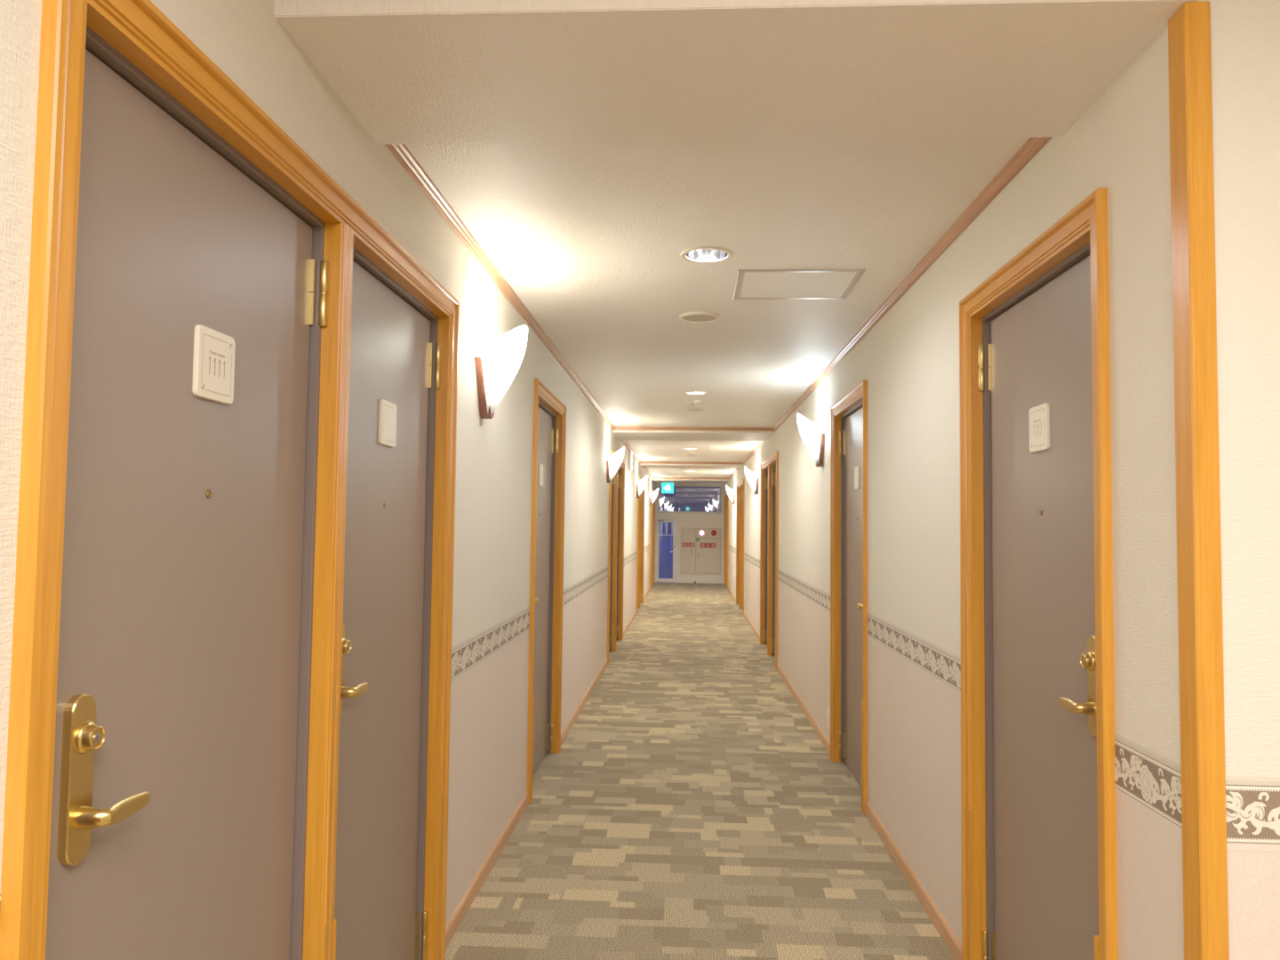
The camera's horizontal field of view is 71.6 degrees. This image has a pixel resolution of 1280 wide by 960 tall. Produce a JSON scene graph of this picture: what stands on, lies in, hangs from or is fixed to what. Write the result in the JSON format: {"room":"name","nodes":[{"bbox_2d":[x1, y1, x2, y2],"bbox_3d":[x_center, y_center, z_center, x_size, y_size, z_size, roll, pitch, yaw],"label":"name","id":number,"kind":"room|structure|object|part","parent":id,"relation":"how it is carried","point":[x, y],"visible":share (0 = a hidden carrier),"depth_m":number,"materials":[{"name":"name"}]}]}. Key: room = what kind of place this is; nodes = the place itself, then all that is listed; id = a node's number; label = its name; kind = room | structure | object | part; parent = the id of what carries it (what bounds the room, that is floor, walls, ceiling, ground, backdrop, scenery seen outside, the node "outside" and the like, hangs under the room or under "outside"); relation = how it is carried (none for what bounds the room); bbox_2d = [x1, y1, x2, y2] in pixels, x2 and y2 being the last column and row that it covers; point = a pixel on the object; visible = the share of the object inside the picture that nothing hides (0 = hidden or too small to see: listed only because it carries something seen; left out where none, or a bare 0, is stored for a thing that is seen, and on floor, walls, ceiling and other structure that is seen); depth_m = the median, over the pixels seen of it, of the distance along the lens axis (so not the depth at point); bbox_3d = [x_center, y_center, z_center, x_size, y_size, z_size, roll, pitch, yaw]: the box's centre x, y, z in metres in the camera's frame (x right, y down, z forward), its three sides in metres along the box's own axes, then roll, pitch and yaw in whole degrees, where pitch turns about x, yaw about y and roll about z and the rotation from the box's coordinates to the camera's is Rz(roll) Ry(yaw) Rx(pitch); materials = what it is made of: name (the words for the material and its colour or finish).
{"room":"hotel corridor","nodes":[
{"label":"hotel corridor","id":0,"kind":"room"},
{"bbox_2d":[0,0,655,926],"bbox_3d":[-0.429,0.437,7.772,0.160,2.600,25.900,1,-3,3],"label":"wall","id":1,"kind":"structure","parent":0,"point":[244,39],"depth_m":3.01,"materials":[{"name":"paint"}]},
{"bbox_2d":[0,0,459,959],"bbox_3d":[-0.669,0.411,1.908,0.051,2.070,1.825,1,-3,3],"label":"door surround","id":2,"kind":"object","parent":1,"relation":"attached to","point":[138,29],"visible":1,"depth_m":1.29,"materials":[{"name":"brown wood"}]},
{"bbox_2d":[45,24,329,959],"bbox_3d":[-0.741,0.407,1.472,0.116,2.034,0.876,1,-3,3],"label":"door","id":3,"kind":"structure","parent":2,"relation":"attached to","point":[180,801],"depth_m":1.43,"materials":[{"name":"beige metal"}]},
{"bbox_3d":[-0.747,0.397,1.177,0.013,0.222,0.047,1,-3,3],"label":"lock plate","id":4,"kind":"part","parent":3,"relation":"part of","materials":[{"name":"gold metal"}]},
{"bbox_3d":[-0.720,0.450,1.218,0.044,0.031,0.119,1,-3,3],"label":"lever","id":5,"kind":"part","parent":3,"relation":"part of","materials":[{"name":"gold metal"}]},
{"bbox_3d":[-0.726,-0.195,1.514,0.008,0.119,0.119,1,-3,3],"label":"number plate","id":6,"kind":"part","parent":3,"relation":"part of","materials":[{"name":"white plastic"}]},
{"bbox_2d":[334,247,441,959],"bbox_3d":[-0.695,0.450,2.347,0.116,2.034,0.876,1,-3,3],"label":"door","id":7,"kind":"structure","parent":2,"relation":"attached to","point":[395,375],"depth_m":2.40,"materials":[{"name":"beige metal"}]},
{"bbox_3d":[-0.700,0.440,2.052,0.013,0.222,0.047,1,-3,3],"label":"lock plate","id":8,"kind":"part","parent":7,"relation":"part of","materials":[{"name":"gold metal"}]},
{"bbox_3d":[-0.673,0.493,2.092,0.044,0.031,0.119,1,-3,3],"label":"lever","id":9,"kind":"part","parent":7,"relation":"part of","materials":[{"name":"gold metal"}]},
{"bbox_3d":[-0.679,-0.151,2.389,0.008,0.119,0.119,1,-3,3],"label":"number plate","id":10,"kind":"part","parent":7,"relation":"part of","materials":[{"name":"white plastic"}]},
{"bbox_2d":[0,544,650,906],"bbox_3d":[-0.243,0.950,9.807,0.002,0.122,21.630,1,-3,3],"label":"wallpaper border","id":11,"kind":"object","parent":1,"relation":"attached to","point":[471,652],"visible":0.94,"depth_m":3.63,"materials":[{"name":"paper"}]},
{"bbox_2d":[384,144,615,430],"bbox_3d":[-0.445,-0.688,5.558,0.026,0.032,6.790,1,-3,3],"label":"crown molding","id":12,"kind":"structure","parent":1,"relation":"attached to","point":[400,152],"depth_m":3.07,"materials":[{"name":"brown wood"}]},
{"bbox_2d":[474,325,527,418],"bbox_3d":[-0.502,-0.397,3.275,0.164,0.344,0.304,1,-3,3],"label":"wall sconce","id":13,"kind":"object","parent":1,"relation":"attached to","point":[500,360],"visible":1,"depth_m":3.19,"materials":[{"name":"white glass"}]},
{"bbox_2d":[526,378,566,804],"bbox_3d":[-0.513,0.557,4.836,0.051,2.070,1.013,1,-3,3],"label":"door surround","id":14,"kind":"object","parent":1,"relation":"attached to","point":[542,394],"visible":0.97,"depth_m":5.24,"materials":[{"name":"brown wood"}]},
{"bbox_2d":[532,400,558,775],"bbox_3d":[-0.561,0.574,4.838,0.116,2.034,0.941,1,-3,3],"label":"door","id":15,"kind":"structure","parent":14,"relation":"attached to","point":[548,433],"depth_m":5.06,"materials":[{"name":"beige metal"}]},
{"bbox_3d":[-0.545,-0.027,4.880,0.008,0.119,0.119,1,-3,3],"label":"number plate","id":16,"kind":"part","parent":15,"relation":"part of","materials":[{"name":"white plastic"}]},
{"bbox_3d":[-0.579,0.574,4.839,0.081,2.034,0.941,1,-3,3],"label":"frame","id":17,"kind":"part","parent":15,"relation":"part of","materials":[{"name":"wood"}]},
{"bbox_2d":[445,586,650,950],"bbox_3d":[-0.361,1.705,7.680,0.011,0.060,25.850,1,-3,3],"label":"baseboard","id":18,"kind":"structure","parent":1,"relation":"attached to","point":[462,908],"depth_m":3.59,"materials":[{"name":"brown wood"}]},
{"bbox_2d":[606,449,624,664],"bbox_3d":[-0.264,0.788,9.488,0.051,2.070,1.825,1,-3,3],"label":"door surround","id":19,"kind":"object","parent":1,"relation":"attached to","point":[621,467],"visible":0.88,"depth_m":9.48,"materials":[{"name":"brown wood"}]},
{"bbox_2d":[608,474,615,651],"bbox_3d":[-0.335,0.784,9.052,0.116,2.034,0.876,1,-3,3],"label":"door","id":20,"kind":"structure","parent":19,"relation":"attached to","point":[613,477],"depth_m":9.44,"materials":[{"name":"wood"}]},
{"bbox_3d":[-0.353,0.784,9.053,0.081,2.034,0.876,1,-3,3],"label":"frame","id":21,"kind":"part","parent":20,"relation":"part of","materials":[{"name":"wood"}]},
{"bbox_2d":[616,467,621,640],"bbox_3d":[-0.289,0.828,9.927,0.116,2.034,0.876,1,-3,3],"label":"door","id":22,"kind":"structure","parent":19,"relation":"attached to","point":[620,476],"depth_m":10.32,"materials":[{"name":"brown wood"}]},
{"bbox_2d":[606,447,624,482],"bbox_3d":[-0.229,-0.143,8.372,0.164,0.344,0.304,1,-3,3],"label":"wall sconce","id":23,"kind":"object","parent":1,"relation":"attached to","point":[615,460],"visible":1,"depth_m":8.29,"materials":[{"name":"white glass"}]},
{"bbox_2d":[627,450,632,471],"bbox_3d":[-0.125,-0.248,11.389,0.045,0.244,0.250,1,-3,3],"label":"sign","id":24,"kind":"object","parent":1,"relation":"attached to","point":[630,453],"visible":1,"depth_m":11.27,"materials":[{"name":"white"}]},
{"bbox_2d":[620,440,640,463],"bbox_3d":[-0.109,-0.375,11.841,0.026,0.032,4.130,1,-3,3],"label":"crown molding","id":25,"kind":"structure","parent":1,"relation":"attached to","point":[624,442],"depth_m":11.38,"materials":[{"name":"brown wood"}]},
{"bbox_2d":[636,476,644,613],"bbox_3d":[-0.003,1.030,14.350,0.051,2.070,1.825,1,-3,3],"label":"door surround","id":26,"kind":"object","parent":1,"relation":"attached to","point":[640,540],"visible":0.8,"depth_m":14.34,"materials":[{"name":"brown wood"}]},
{"bbox_2d":[636,475,647,497],"bbox_3d":[0.031,0.099,13.229,0.164,0.344,0.304,1,-3,3],"label":"wall sconce","id":27,"kind":"object","parent":1,"relation":"attached to","point":[642,483],"visible":1,"depth_m":13.14,"materials":[{"name":"white glass"}]},
{"bbox_2d":[642,467,652,478],"bbox_3d":[0.145,-0.140,16.568,0.026,0.032,3.950,1,-3,3],"label":"crown molding","id":28,"kind":"structure","parent":1,"relation":"attached to","point":[644,468],"depth_m":16.50,"materials":[{"name":"brown wood"}]},
{"bbox_2d":[649,489,655,586],"bbox_3d":[0.261,1.276,19.287,0.051,2.070,1.825,1,-3,3],"label":"door surround","id":29,"kind":"object","parent":1,"relation":"attached to","point":[652,507],"visible":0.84,"depth_m":19.28,"materials":[{"name":"brown wood"}]},
{"bbox_2d":[649,488,658,504],"bbox_3d":[0.295,0.345,18.166,0.164,0.344,0.304,1,-3,3],"label":"wall sconce","id":30,"kind":"object","parent":1,"relation":"attached to","point":[652,497],"visible":1,"depth_m":18.07,"materials":[{"name":"white glass"}]},
{"bbox_2d":[654,481,725,583],"bbox_3d":[1.156,1.089,20.639,1.670,2.600,0.100,1,-3,3],"label":"wall","id":31,"kind":"structure","parent":0,"point":[702,521],"depth_m":20.58,"materials":[{"name":"beige paint"}]},
{"bbox_2d":[654,518,677,583],"bbox_3d":[0.605,1.634,20.610,0.520,1.495,0.142,1,-3,3],"label":"door","id":32,"kind":"structure","parent":31,"relation":"in","point":[670,520],"depth_m":20.59,"materials":[{"name":"beige metal"}]},
{"bbox_2d":[655,482,723,515],"bbox_3d":[1.154,0.444,20.660,1.588,0.740,0.102,1,-3,3],"label":"window","id":33,"kind":"structure","parent":31,"relation":"in","point":[658,484],"depth_m":20.62,"materials":[{"name":"beige metal"}]},
{"bbox_2d":[680,574,721,583],"bbox_3d":[1.409,2.289,20.508,0.965,0.195,0.016,1,-3,3],"label":"panel","id":34,"kind":"object","parent":31,"relation":"attached to","point":[684,578],"visible":1,"depth_m":20.50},
{"bbox_2d":[680,527,721,574],"bbox_3d":[1.416,1.642,20.523,0.955,1.080,0.048,1,-3,3],"label":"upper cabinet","id":35,"kind":"object","parent":31,"relation":"attached to","point":[700,548],"visible":1,"depth_m":20.53,"materials":[{"name":"beige metal"}]},
{"bbox_3d":[1.130,1.640,20.555,0.310,1.010,0.013,1,-3,3],"label":"door","id":36,"kind":"part","parent":35,"relation":"part of","materials":[{"name":"beige metal"}]},
{"bbox_3d":[1.575,1.752,20.526,0.565,0.795,0.013,1,-3,3],"label":"door","id":37,"kind":"part","parent":35,"relation":"part of","materials":[{"name":"beige metal"}]},
{"bbox_3d":[1.582,1.242,20.551,0.565,0.205,0.013,1,-3,3],"label":"alarm panel","id":38,"kind":"part","parent":35,"relation":"part of","materials":[{"name":"beige metal"}]},
{"bbox_2d":[444,582,954,959],"bbox_3d":[1.412,1.751,7.573,4.164,0.001,26.030,1,-3,3],"label":"floor","id":39,"kind":"structure","parent":0,"point":[691,808],"depth_m":3.91,"materials":[{"name":"carpet"}]},
{"bbox_2d":[404,137,1029,482],"bbox_3d":[0.659,-0.414,11.170,1.830,0.001,19.110,1,-3,3],"label":"ceiling","id":40,"kind":"structure","parent":0,"point":[591,238],"depth_m":3.06,"materials":[{"name":"paint"}]},
{"bbox_2d":[661,480,673,493],"bbox_3d":[0.609,0.143,19.537,0.272,0.292,0.060,1,-3,3],"label":"exit sign","id":41,"kind":"object","parent":40,"relation":"hanging from","point":[668,487],"visible":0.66,"depth_m":19.50,"materials":[{"name":"teal plastic"}]},
{"bbox_2d":[651,479,729,481],"bbox_3d":[1.067,-0.018,18.794,1.650,0.072,0.600,1,-3,3],"label":"ceiling beam","id":42,"kind":"structure","parent":40,"relation":"attached to","point":[674,480],"depth_m":18.57,"materials":[{"name":"paint"}]},
{"bbox_2d":[639,464,743,468],"bbox_3d":[0.821,-0.247,14.206,1.650,0.072,0.700,1,-3,3],"label":"ceiling beam","id":43,"kind":"structure","parent":40,"relation":"attached to","point":[670,466],"depth_m":14.02,"materials":[{"name":"paint"}]},
{"bbox_2d":[612,430,775,440],"bbox_3d":[0.559,-0.490,9.319,1.650,0.072,0.840,1,-3,3],"label":"ceiling beam","id":44,"kind":"structure","parent":40,"relation":"attached to","point":[620,435],"depth_m":9.18,"materials":[{"name":"paint"}]},
{"bbox_2d":[688,400,700,405],"bbox_3d":[0.428,-0.606,6.976,0.095,0.035,0.095,1,-3,3],"label":"smoke detector","id":45,"kind":"object","parent":40,"relation":"attached to","point":[692,402],"visible":1,"depth_m":6.95,"materials":[{"name":"white plastic"}]},
{"bbox_2d":[685,408,704,411],"bbox_3d":[0.462,-0.593,7.465,0.168,0.012,0.168,1,-3,3],"label":"ceiling speaker","id":46,"kind":"object","parent":40,"relation":"attached to","point":[686,409],"visible":1,"depth_m":7.44,"materials":[{"name":"beige plastic"}]},
{"bbox_2d":[685,391,706,394],"bbox_3d":[0.413,-0.700,6.537,0.160,0.120,0.160,1,-3,3],"label":"recessed light","id":47,"kind":"object","parent":40,"relation":"in","point":[687,392],"visible":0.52,"depth_m":6.58,"materials":[{"name":"white glass"}]},
{"bbox_2d":[679,312,719,323],"bbox_3d":[0.276,-0.758,4.143,0.190,0.012,0.190,1,-3,3],"label":"ceiling speaker","id":48,"kind":"object","parent":40,"relation":"attached to","point":[698,317],"visible":1,"depth_m":4.13,"materials":[{"name":"beige plastic"}]},
{"bbox_2d":[681,314,716,321],"bbox_3d":[0.276,-0.760,4.143,0.162,0.006,0.162,1,-3,3],"label":"grille","id":49,"kind":"object","parent":48,"relation":"attached to","point":[684,317],"depth_m":4.14,"materials":[{"name":"plastic"}]},
{"bbox_2d":[680,246,733,263],"bbox_3d":[0.241,-0.866,3.196,0.188,0.120,0.188,1,-3,3],"label":"recessed light","id":50,"kind":"object","parent":40,"relation":"in","point":[705,254],"visible":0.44,"depth_m":3.25,"materials":[{"name":"silver metal"}]},
{"bbox_2d":[273,0,1197,144],"bbox_3d":[0.161,-0.987,1.860,1.650,0.322,0.550,1,-3,3],"label":"ceiling beam","id":51,"kind":"structure","parent":40,"relation":"attached to","point":[410,71],"depth_m":1.77,"materials":[{"name":"paint"}]},
{"bbox_2d":[732,269,865,299],"bbox_3d":[0.625,-0.785,3.578,0.479,0.006,0.435,1,-3,3],"label":"ceiling hatch","id":52,"kind":"object","parent":40,"relation":"attached to","point":[756,284],"visible":1,"depth_m":3.55,"materials":[{"name":"paint"}]},
{"bbox_2d":[725,0,1279,959],"bbox_3d":[1.538,0.622,11.044,0.160,2.600,19.145,1,-3,3],"label":"wall","id":53,"kind":"structure","parent":0,"point":[908,360],"depth_m":1.76,"materials":[{"name":"paint"}]},
{"bbox_2d":[651,477,728,479],"bbox_3d":[1.050,-0.034,18.482,1.630,0.032,0.026,1,-3,3],"label":"crown molding","id":54,"kind":"structure","parent":53,"relation":"attached to","point":[652,477],"depth_m":18.48,"materials":[{"name":"brown wood"}]},
{"bbox_2d":[640,461,743,464],"bbox_3d":[0.802,-0.265,13.844,1.630,0.032,0.026,1,-3,3],"label":"crown molding","id":55,"kind":"structure","parent":53,"relation":"attached to","point":[641,462],"depth_m":13.85,"materials":[{"name":"brown wood"}]},
{"bbox_2d":[613,426,774,431],"bbox_3d":[0.536,-0.512,8.887,1.630,0.032,0.026,1,-3,3],"label":"crown molding","id":56,"kind":"structure","parent":53,"relation":"attached to","point":[615,428],"depth_m":8.88,"materials":[{"name":"brown wood"}]},
{"bbox_2d":[723,492,728,590],"bbox_3d":[1.908,1.303,19.418,0.051,2.070,1.825,1,-3,3],"label":"door surround","id":57,"kind":"object","parent":53,"relation":"attached to","point":[726,497],"visible":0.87,"depth_m":19.41,"materials":[{"name":"brown wood"}]},
{"bbox_2d":[726,486,735,503],"bbox_3d":[1.667,0.274,16.371,0.164,0.344,0.304,1,-3,3],"label":"wall sconce","id":58,"kind":"object","parent":53,"relation":"attached to","point":[732,495],"visible":1,"depth_m":16.29,"materials":[{"name":"white glass"}]},
{"bbox_2d":[728,468,739,479],"bbox_3d":[1.746,-0.124,16.482,0.026,0.032,3.950,1,-3,3],"label":"crown molding","id":59,"kind":"structure","parent":53,"relation":"attached to","point":[737,469],"depth_m":16.56,"materials":[{"name":"brown wood"}]},
{"bbox_2d":[736,478,744,614],"bbox_3d":[1.639,1.054,14.411,0.051,2.070,1.825,1,-3,3],"label":"door surround","id":60,"kind":"object","parent":53,"relation":"attached to","point":[740,504],"visible":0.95,"depth_m":14.41,"materials":[{"name":"brown wood"}]},
{"bbox_2d":[737,487,740,602],"bbox_3d":[1.711,1.094,14.845,0.116,2.034,0.876,1,-3,3],"label":"door","id":61,"kind":"structure","parent":60,"relation":"attached to","point":[740,487],"depth_m":15.22,"materials":[{"name":"brown wood"}]},
{"bbox_2d":[741,490,743,607],"bbox_3d":[1.664,1.050,13.970,0.116,2.034,0.876,1,-3,3],"label":"door","id":62,"kind":"structure","parent":60,"relation":"attached to","point":[742,491],"depth_m":14.37,"materials":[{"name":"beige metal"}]},
{"bbox_3d":[1.682,1.051,13.969,0.081,2.034,0.876,1,-3,3],"label":"frame","id":63,"kind":"part","parent":62,"relation":"part of","materials":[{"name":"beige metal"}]},
{"bbox_2d":[744,466,758,494],"bbox_3d":[1.380,0.006,11.005,0.164,0.344,0.304,1,-3,3],"label":"wall sconce","id":64,"kind":"object","parent":53,"relation":"attached to","point":[751,476],"visible":1,"depth_m":10.92,"materials":[{"name":"white glass"}]},
{"bbox_2d":[742,440,765,464],"bbox_3d":[1.493,-0.359,11.754,0.026,0.032,4.130,1,-3,3],"label":"crown molding","id":65,"kind":"structure","parent":53,"relation":"attached to","point":[761,443],"depth_m":11.46,"materials":[{"name":"brown wood"}]},
{"bbox_2d":[760,450,778,669],"bbox_3d":[1.368,0.801,9.345,0.051,2.070,1.825,1,-3,3],"label":"door surround","id":66,"kind":"object","parent":53,"relation":"attached to","point":[769,463],"visible":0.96,"depth_m":9.33,"materials":[{"name":"brown wood"}]},
{"bbox_2d":[763,467,767,644],"bbox_3d":[1.440,0.842,9.778,0.116,2.034,0.876,1,-3,3],"label":"door","id":67,"kind":"structure","parent":66,"relation":"attached to","point":[766,469],"depth_m":10.16,"materials":[{"name":"brown wood"}]},
{"bbox_2d":[770,462,775,655],"bbox_3d":[1.393,0.798,8.904,0.116,2.034,0.876,1,-3,3],"label":"door","id":68,"kind":"structure","parent":66,"relation":"attached to","point":[773,474],"depth_m":9.28,"materials":[{"name":"wood"}]},
{"bbox_3d":[1.410,0.798,8.903,0.081,2.034,0.876,1,-3,3],"label":"frame","id":69,"kind":"part","parent":68,"relation":"part of","materials":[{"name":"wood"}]},
{"bbox_2d":[797,413,825,466],"bbox_3d":[1.097,-0.257,5.729,0.164,0.344,0.304,1,-3,3],"label":"wall sconce","id":70,"kind":"object","parent":53,"relation":"attached to","point":[811,433],"visible":1,"depth_m":5.64,"materials":[{"name":"white glass"}]},
{"bbox_2d":[827,707,830,730],"bbox_3d":[1.137,1.438,5.342,0.010,0.124,0.074,1,-3,3],"label":"wall outlet","id":71,"kind":"object","parent":53,"relation":"attached to","point":[828,709],"visible":0.98,"depth_m":5.31,"materials":[{"name":"white plastic"}]},
{"bbox_2d":[728,587,962,959],"bbox_3d":[1.437,1.889,10.987,0.011,0.060,19.044,1,-3,3],"label":"baseboard","id":72,"kind":"structure","parent":53,"relation":"attached to","point":[948,937],"depth_m":3.50,"materials":[{"name":"brown wood"}]},
{"bbox_2d":[830,379,867,814],"bbox_3d":[1.121,0.572,4.742,0.051,2.070,0.985,1,-3,3],"label":"door surround","id":73,"kind":"object","parent":53,"relation":"attached to","point":[859,394],"visible":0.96,"depth_m":5.13,"materials":[{"name":"brown wood"}]},
{"bbox_2d":[838,401,862,786],"bbox_3d":[1.169,0.591,4.738,0.116,2.034,0.913,1,-3,3],"label":"door","id":74,"kind":"structure","parent":73,"relation":"attached to","point":[850,436],"depth_m":4.92,"materials":[{"name":"beige metal"}]},
{"bbox_3d":[1.170,-0.011,4.781,0.008,0.119,0.119,1,-3,3],"label":"number plate","id":75,"kind":"part","parent":74,"relation":"part of","materials":[{"name":"white plastic"}]},
{"bbox_3d":[1.119,0.632,4.469,0.044,0.031,0.119,1,-3,3],"label":"lever","id":76,"kind":"part","parent":74,"relation":"part of","materials":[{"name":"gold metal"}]},
{"bbox_2d":[772,136,1052,431],"bbox_3d":[1.156,-0.672,5.471,0.026,0.032,6.790,1,-3,3],"label":"crown molding","id":77,"kind":"structure","parent":53,"relation":"attached to","point":[1032,146],"depth_m":2.96,"materials":[{"name":"brown wood"}]},
{"bbox_2d":[728,544,1182,835],"bbox_3d":[1.451,1.030,11.019,0.002,0.122,19.024,1,-3,3],"label":"wallpaper border","id":78,"kind":"object","parent":53,"relation":"attached to","point":[1149,780],"visible":0.91,"depth_m":1.78,"materials":[{"name":"paper"}]},
{"bbox_2d":[959,187,1118,959],"bbox_3d":[0.989,0.449,2.265,0.051,2.070,0.944,1,-3,3],"label":"door surround","id":79,"kind":"object","parent":53,"relation":"attached to","point":[1087,221],"visible":0.98,"depth_m":2.27,"materials":[{"name":"brown wood"}]},
{"bbox_2d":[977,241,1099,959],"bbox_3d":[1.037,0.467,2.261,0.116,2.034,0.872,1,-3,3],"label":"door","id":80,"kind":"structure","parent":79,"relation":"attached to","point":[1035,353],"depth_m":2.29,"materials":[{"name":"beige metal"}]},
{"bbox_3d":[1.037,-0.134,2.304,0.008,0.119,0.119,1,-3,3],"label":"number plate","id":81,"kind":"part","parent":80,"relation":"part of","materials":[{"name":"white plastic"}]},
{"bbox_3d":[0.987,0.510,2.013,0.044,0.031,0.119,1,-3,3],"label":"lever","id":82,"kind":"part","parent":80,"relation":"part of","materials":[{"name":"gold metal"}]},
{"bbox_3d":[1.011,0.457,1.970,0.013,0.222,0.047,1,-3,3],"label":"lock plate","id":83,"kind":"part","parent":80,"relation":"part of","materials":[{"name":"gold metal"}]},
{"bbox_2d":[1168,0,1229,959],"bbox_3d":[0.957,0.307,1.513,0.041,2.278,0.061,1,-3,3],"label":"door frame","id":84,"kind":"structure","parent":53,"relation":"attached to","point":[1203,769],"depth_m":1.51,"materials":[{"name":"brown wood"}]},
{"bbox_3d":[1.170,2.467,21.171,2.700,0.100,1.100,1,-3,3],"label":"floor","id":85,"kind":"structure","parent":0,"visible":0},
{"bbox_2d":[658,507,679,578],"bbox_3d":[0.588,1.542,21.349,1.300,1.750,0.060,1,-3,3],"label":"screen","id":86,"kind":"object","parent":85,"relation":"on","point":[665,540],"visible":0.31,"depth_m":21.33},
{"bbox_3d":[0.525,0.990,21.380,0.040,0.645,0.040,1,-3,3],"label":"post","id":87,"kind":"part","parent":86,"relation":"part of","materials":[{"name":"metal"}]},
{"bbox_3d":[0.591,1.330,21.359,1.300,0.035,0.060,1,-3,3],"label":"rail","id":88,"kind":"part","parent":86,"relation":"part of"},
{"bbox_3d":[0.645,0.991,21.373,0.040,0.645,0.040,1,-3,3],"label":"post","id":89,"kind":"part","parent":86,"relation":"part of","materials":[{"name":"metal"}]},
{"bbox_3d":[2.097,0.161,1.519,1.974,2.600,0.160,1,-3,3],"label":"wall","id":90,"kind":"structure","parent":0,"visible":0},
{"bbox_2d":[1225,776,1279,851],"bbox_3d":[1.723,0.562,1.437,1.503,0.122,0.002,1,-3,3],"label":"wallpaper border","id":91,"kind":"object","parent":90,"relation":"attached to","point":[1252,804],"visible":1,"depth_m":1.48,"materials":[{"name":"paper"}]}
]}

